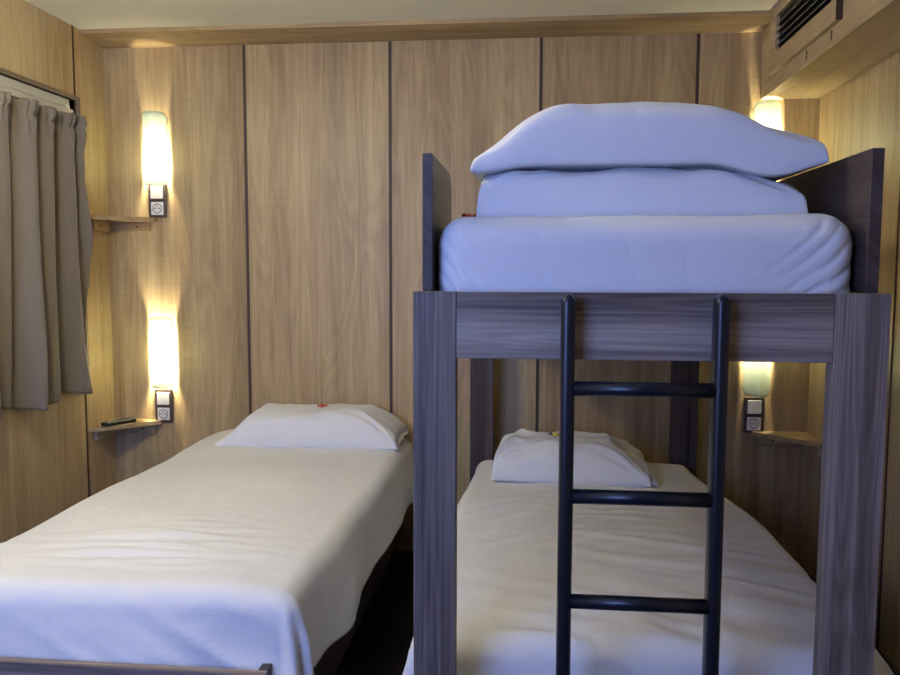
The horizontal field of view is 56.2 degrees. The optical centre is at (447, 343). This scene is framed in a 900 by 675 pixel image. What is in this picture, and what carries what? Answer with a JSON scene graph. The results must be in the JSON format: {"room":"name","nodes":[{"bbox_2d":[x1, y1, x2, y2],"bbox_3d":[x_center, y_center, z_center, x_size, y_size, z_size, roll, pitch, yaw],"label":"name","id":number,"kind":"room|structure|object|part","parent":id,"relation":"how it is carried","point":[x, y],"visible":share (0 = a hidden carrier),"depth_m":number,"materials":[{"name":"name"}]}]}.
{"room":"hostel bedroom","nodes":[
{"label":"hostel bedroom","id":0,"kind":"room"},
{"bbox_2d":[0,0,116,542],"bbox_3d":[-1.742,-0.025,1.792,0.060,2.240,4.000,1,5,6],"label":"wall","id":1,"kind":"structure","parent":0,"point":[43,454],"depth_m":3.41,"materials":[{"name":"brown wood"}]},
{"bbox_2d":[0,67,88,382],"bbox_3d":[-1.655,-0.401,2.865,0.137,1.120,1.370,1,5,6],"label":"window","id":2,"kind":"structure","parent":1,"relation":"in","point":[9,74],"depth_m":3.21,"materials":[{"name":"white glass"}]},
{"bbox_3d":[-1.623,-0.903,2.807,0.061,0.062,1.280,1,5,6],"label":"curtain rail","id":3,"kind":"part","parent":2,"relation":"part of","materials":[{"name":"white metal"}]},
{"bbox_2d":[0,91,92,420],"bbox_3d":[-1.541,-0.301,2.888,0.104,1.147,1.267,1,5,6],"label":"curtain","id":4,"kind":"object","parent":2,"relation":"hanging from","point":[46,231],"visible":1,"depth_m":3.09,"materials":[{"name":"beige fabric"}]},
{"bbox_2d":[71,25,89,496],"bbox_3d":[-1.533,-0.179,3.530,0.003,2.240,0.011,1,5,6],"label":"trim","id":5,"kind":"structure","parent":1,"relation":"attached to","point":[71,25],"depth_m":3.57,"materials":[{"name":"brown wood"}]},
{"bbox_2d":[334,554,413,674],"bbox_3d":[-0.211,1.138,1.737,3.144,0.060,4.120,1,5,6],"label":"floor","id":6,"kind":"structure","parent":0,"point":[380,644],"depth_m":2.94,"materials":[{"name":"brown wood"}]},
{"bbox_2d":[0,518,403,674],"bbox_3d":[-0.696,0.811,2.780,0.820,0.404,1.915,1,5,6],"label":"bed","id":7,"kind":"object","parent":6,"relation":"on","point":[330,660],"visible":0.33,"depth_m":1.83,"materials":[{"name":"brown wood"}]},
{"bbox_3d":[-0.686,0.581,2.805,0.770,0.191,1.792,1,5,6],"label":"mattress","id":8,"kind":"object","parent":7,"relation":"on","visible":0},
{"bbox_2d":[0,429,412,674],"bbox_3d":[-0.680,0.606,2.773,1.012,0.332,1.920,1,5,6],"label":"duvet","id":9,"kind":"object","parent":8,"relation":"on","point":[209,555],"visible":0.87,"depth_m":2.07,"materials":[{"name":"white fabric"}]},
{"bbox_2d":[214,403,409,449],"bbox_3d":[-0.544,0.328,3.486,0.739,0.148,0.366,1,5,5],"label":"pillow","id":10,"kind":"object","parent":9,"relation":"on","point":[273,425],"visible":1,"depth_m":3.33,"materials":[{"name":"white fabric"}]},
{"bbox_2d":[556,294,730,674],"bbox_3d":[0.348,0.517,1.549,0.294,1.212,0.045,1,5,6],"label":"ladder","id":11,"kind":"object","parent":6,"relation":"on","point":[716,390],"visible":1,"depth_m":1.51,"materials":[{"name":"metal"}]},
{"bbox_2d":[413,148,891,674],"bbox_3d":[0.458,0.299,2.530,0.924,1.474,1.944,1,5,6],"label":"bunk bed","id":12,"kind":"object","parent":6,"relation":"on","point":[849,333],"visible":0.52,"depth_m":1.54,"materials":[{"name":"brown wood"}]},
{"bbox_3d":[-0.024,0.507,1.638,0.080,1.215,0.040,1,5,6],"label":"post","id":13,"kind":"part","parent":12,"relation":"part of","materials":[{"name":"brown wood"}]},
{"bbox_3d":[-0.020,-0.246,1.782,0.019,0.259,0.370,1,5,6],"label":"panel","id":14,"kind":"part","parent":12,"relation":"part of","materials":[{"name":"brown wood"}]},
{"bbox_3d":[0.142,0.341,3.517,0.097,1.215,0.060,1,5,6],"label":"post","id":15,"kind":"part","parent":12,"relation":"part of","materials":[{"name":"brown wood"}]},
{"bbox_2d":[438,214,851,293],"bbox_3d":[0.455,-0.246,2.456,0.780,0.154,1.796,1,5,6],"label":"mattress","id":16,"kind":"object","parent":12,"relation":"on","point":[779,253],"visible":0.91,"depth_m":1.57,"materials":[{"name":"white fabric"}]},
{"bbox_2d":[462,212,475,216],"bbox_3d":[0.047,-0.269,1.788,0.016,0.016,0.038,5,7,44],"label":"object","id":17,"kind":"object","parent":16,"relation":"on","point":[463,214],"visible":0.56,"depth_m":1.78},
{"bbox_2d":[476,167,807,216],"bbox_3d":[0.405,-0.321,1.903,0.653,0.121,0.457,1,5,6],"label":"pillow","id":18,"kind":"object","parent":16,"relation":"on","point":[622,191],"visible":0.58,"depth_m":1.68,"materials":[{"name":"white fabric"}]},
{"bbox_2d":[470,102,828,182],"bbox_3d":[0.417,-0.435,1.902,0.698,0.163,0.497,1,5,6],"label":"pillow","id":19,"kind":"object","parent":18,"relation":"on","point":[605,136],"visible":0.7,"depth_m":1.67,"materials":[{"name":"white fabric"}]},
{"bbox_3d":[0.353,-0.031,1.545,0.675,0.123,0.025,1,5,6],"label":"rail","id":20,"kind":"part","parent":12,"relation":"part of","materials":[{"name":"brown wood"}]},
{"bbox_3d":[0.962,0.350,3.434,0.104,1.215,0.060,1,5,6],"label":"post","id":21,"kind":"part","parent":12,"relation":"part of","materials":[{"name":"brown wood"}]},
{"bbox_3d":[0.864,-0.301,2.428,0.022,0.259,1.840,1,5,6],"label":"panel","id":22,"kind":"part","parent":12,"relation":"part of","materials":[{"name":"brown wood"}]},
{"bbox_3d":[0.736,0.516,1.560,0.094,1.215,0.040,1,5,6],"label":"post","id":23,"kind":"part","parent":12,"relation":"part of","materials":[{"name":"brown wood"}]},
{"bbox_3d":[0.478,0.855,2.565,0.880,0.360,1.710,1,5,6],"label":"bed","id":24,"kind":"object","parent":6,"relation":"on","visible":0},
{"bbox_3d":[0.479,0.661,2.582,0.835,0.163,1.611,1,5,6],"label":"mattress","id":25,"kind":"object","parent":24,"relation":"on","visible":0},
{"bbox_2d":[402,460,893,674],"bbox_3d":[0.493,0.724,2.545,1.120,0.383,1.798,1,5,6],"label":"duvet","id":26,"kind":"object","parent":25,"relation":"on","point":[507,532],"visible":0.63,"depth_m":2.05,"materials":[{"name":"white fabric"}]},
{"bbox_2d":[491,429,657,486],"bbox_3d":[0.480,0.419,3.196,0.600,0.153,0.357,1,5,9],"label":"pillow","id":27,"kind":"object","parent":26,"relation":"on","point":[523,455],"visible":0.93,"depth_m":3.05,"materials":[{"name":"white fabric"}]},
{"bbox_2d":[25,0,780,28],"bbox_3d":[-0.206,-1.154,1.534,3.144,0.060,4.120,1,5,6],"label":"ceiling","id":28,"kind":"structure","parent":0,"point":[82,14],"depth_m":3.21,"materials":[{"name":"white paint"}]},
{"bbox_2d":[103,32,820,564],"bbox_3d":[-0.001,-0.186,3.647,3.144,2.240,0.060,1,5,6],"label":"wall","id":29,"kind":"structure","parent":0,"point":[317,114],"depth_m":3.63,"materials":[{"name":"brown wood"}]},
{"bbox_2d":[90,215,156,231],"bbox_3d":[-1.405,-0.517,3.631,0.228,0.060,0.200,1,5,6],"label":"corner shelf","id":30,"kind":"object","parent":29,"relation":"attached to","point":[99,223],"visible":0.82,"depth_m":3.69,"materials":[{"name":"brown wood"}]},
{"bbox_2d":[88,419,162,439],"bbox_3d":[-1.408,0.383,3.693,0.228,0.060,0.235,1,5,6],"label":"corner shelf","id":31,"kind":"object","parent":29,"relation":"attached to","point":[141,425],"visible":0.84,"depth_m":3.73,"materials":[{"name":"brown wood"}]},
{"bbox_2d":[101,417,135,426],"bbox_3d":[-1.441,0.343,3.688,0.042,0.018,0.156,3,6,33],"label":"remote control","id":32,"kind":"object","parent":31,"relation":"on","point":[130,419],"visible":1,"depth_m":3.67,"materials":[{"name":"black plastic"}]},
{"bbox_2d":[143,110,168,184],"bbox_3d":[-1.279,-0.844,3.655,0.110,0.315,0.067,1,5,6],"label":"wall lamp","id":33,"kind":"object","parent":29,"relation":"attached to","point":[155,141],"visible":1,"depth_m":3.63,"materials":[{"name":"white glass"}]},
{"bbox_2d":[148,184,166,217],"bbox_3d":[-1.276,-0.628,3.698,0.080,0.150,0.020,1,5,6],"label":"switch plate","id":34,"kind":"object","parent":29,"relation":"attached to","point":[157,193],"visible":0.92,"depth_m":3.70,"materials":[{"name":"brown plastic"}]},
{"bbox_2d":[151,202,163,214],"bbox_3d":[-1.276,-0.593,3.700,0.056,0.056,0.004,1,5,6],"label":"socket","id":35,"kind":"object","parent":34,"relation":"attached to","point":[157,208],"depth_m":3.70,"materials":[{"name":"grey plastic"}]},
{"bbox_2d":[150,317,174,388],"bbox_3d":[-1.276,0.040,3.733,0.110,0.315,0.067,1,5,6],"label":"wall lamp","id":36,"kind":"object","parent":29,"relation":"attached to","point":[161,328],"visible":1,"depth_m":3.71,"materials":[{"name":"white glass"}]},
{"bbox_2d":[155,389,172,422],"bbox_3d":[-1.275,0.281,3.778,0.080,0.150,0.020,1,5,6],"label":"switch plate","id":37,"kind":"object","parent":29,"relation":"attached to","point":[163,397],"visible":1,"depth_m":3.78,"materials":[{"name":"brown plastic"}]},
{"bbox_2d":[158,408,169,419],"bbox_3d":[-1.275,0.316,3.780,0.056,0.056,0.004,1,5,6],"label":"socket","id":38,"kind":"object","parent":37,"relation":"attached to","point":[163,413],"depth_m":3.78,"materials":[{"name":"grey plastic"}]},
{"bbox_2d":[242,45,251,414],"bbox_3d":[-0.877,-0.178,3.707,0.013,2.210,0.003,1,5,6],"label":"trim","id":39,"kind":"structure","parent":29,"relation":"attached to","point":[243,46],"depth_m":3.68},
{"bbox_2d":[388,41,392,413],"bbox_3d":[-0.246,-0.171,3.643,0.013,2.210,0.003,1,5,6],"label":"trim","id":40,"kind":"structure","parent":29,"relation":"attached to","point":[389,42],"depth_m":3.61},
{"bbox_2d":[80,10,771,48],"bbox_3d":[-0.128,-1.277,3.440,2.790,0.031,0.185,1,5,6],"label":"trim","id":41,"kind":"structure","parent":29,"relation":"attached to","point":[727,21],"depth_m":3.41,"materials":[{"name":"brown wood"}]},
{"bbox_2d":[535,37,542,431],"bbox_3d":[0.385,-0.164,3.578,0.013,2.210,0.003,1,5,6],"label":"trim","id":42,"kind":"structure","parent":29,"relation":"attached to","point":[541,38],"depth_m":3.50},
{"bbox_2d":[396,550,801,565],"bbox_3d":[-0.008,0.927,3.710,3.024,0.012,0.012,1,5,6],"label":"baseboard","id":43,"kind":"structure","parent":29,"relation":"attached to","point":[397,551],"depth_m":3.72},
{"bbox_2d":[695,33,699,103],"bbox_3d":[1.016,-0.157,3.514,0.013,2.210,0.003,1,5,6],"label":"trim","id":44,"kind":"structure","parent":29,"relation":"attached to","point":[698,34],"depth_m":3.43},
{"bbox_2d":[743,397,763,432],"bbox_3d":[1.280,0.300,3.517,0.080,0.150,0.020,1,5,6],"label":"switch plate","id":45,"kind":"object","parent":29,"relation":"attached to","point":[753,406],"visible":1,"depth_m":3.52,"materials":[{"name":"brown plastic"}]},
{"bbox_2d":[747,417,760,429],"bbox_3d":[1.280,0.335,3.519,0.056,0.056,0.004,1,5,6],"label":"socket","id":46,"kind":"object","parent":45,"relation":"attached to","point":[753,423],"depth_m":3.52,"materials":[{"name":"grey plastic"}]},
{"bbox_2d":[743,362,770,396],"bbox_3d":[1.283,0.060,3.472,0.110,0.315,0.067,1,5,6],"label":"wall lamp","id":47,"kind":"object","parent":29,"relation":"attached to","point":[756,375],"visible":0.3,"depth_m":3.46,"materials":[{"name":"white glass"}]},
{"bbox_2d":[753,100,781,129],"bbox_3d":[1.292,-0.815,3.393,0.110,0.315,0.067,1,5,6],"label":"wall lamp","id":48,"kind":"object","parent":29,"relation":"attached to","point":[768,113],"visible":0.3,"depth_m":3.36,"materials":[{"name":"white glass"}]},
{"bbox_2d":[751,431,821,455],"bbox_3d":[1.373,0.409,3.409,0.228,0.060,0.235,1,5,6],"label":"corner shelf","id":49,"kind":"object","parent":29,"relation":"attached to","point":[813,444],"visible":0.94,"depth_m":3.45,"materials":[{"name":"brown wood"}]},
{"bbox_2d":[802,51,899,673],"bbox_3d":[1.326,0.009,1.479,0.060,2.240,4.000,1,5,6],"label":"wall","id":50,"kind":"structure","parent":0,"point":[862,114],"depth_m":2.76,"materials":[{"name":"brown wood"}]},
{"bbox_2d":[761,0,899,99],"bbox_3d":[1.182,-0.960,1.408,0.234,0.298,4.000,1,5,6],"label":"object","id":51,"kind":"structure","parent":50,"relation":"attached to","point":[867,35],"depth_m":2.73,"materials":[{"name":"brown wood"}]},
{"bbox_2d":[768,0,842,74],"bbox_3d":[1.204,-1.117,2.862,0.020,0.238,0.737,1,5,6],"label":"air vent","id":52,"kind":"object","parent":51,"relation":"in","point":[795,25],"visible":1,"depth_m":2.92,"materials":[{"name":"brown wood"}]},
{"bbox_2d":[801,566,899,674],"bbox_3d":[1.287,1.119,1.575,0.012,0.012,3.988,1,5,6],"label":"baseboard","id":53,"kind":"structure","parent":50,"relation":"attached to","point":[892,668],"depth_m":2.69,"materials":[{"name":"brown wood"}]},
{"bbox_2d":[876,179,899,650],"bbox_3d":[1.418,0.052,2.687,0.003,1.943,0.012,1,5,6],"label":"trim","id":54,"kind":"structure","parent":50,"relation":"attached to","point":[898,220],"depth_m":2.70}
]}

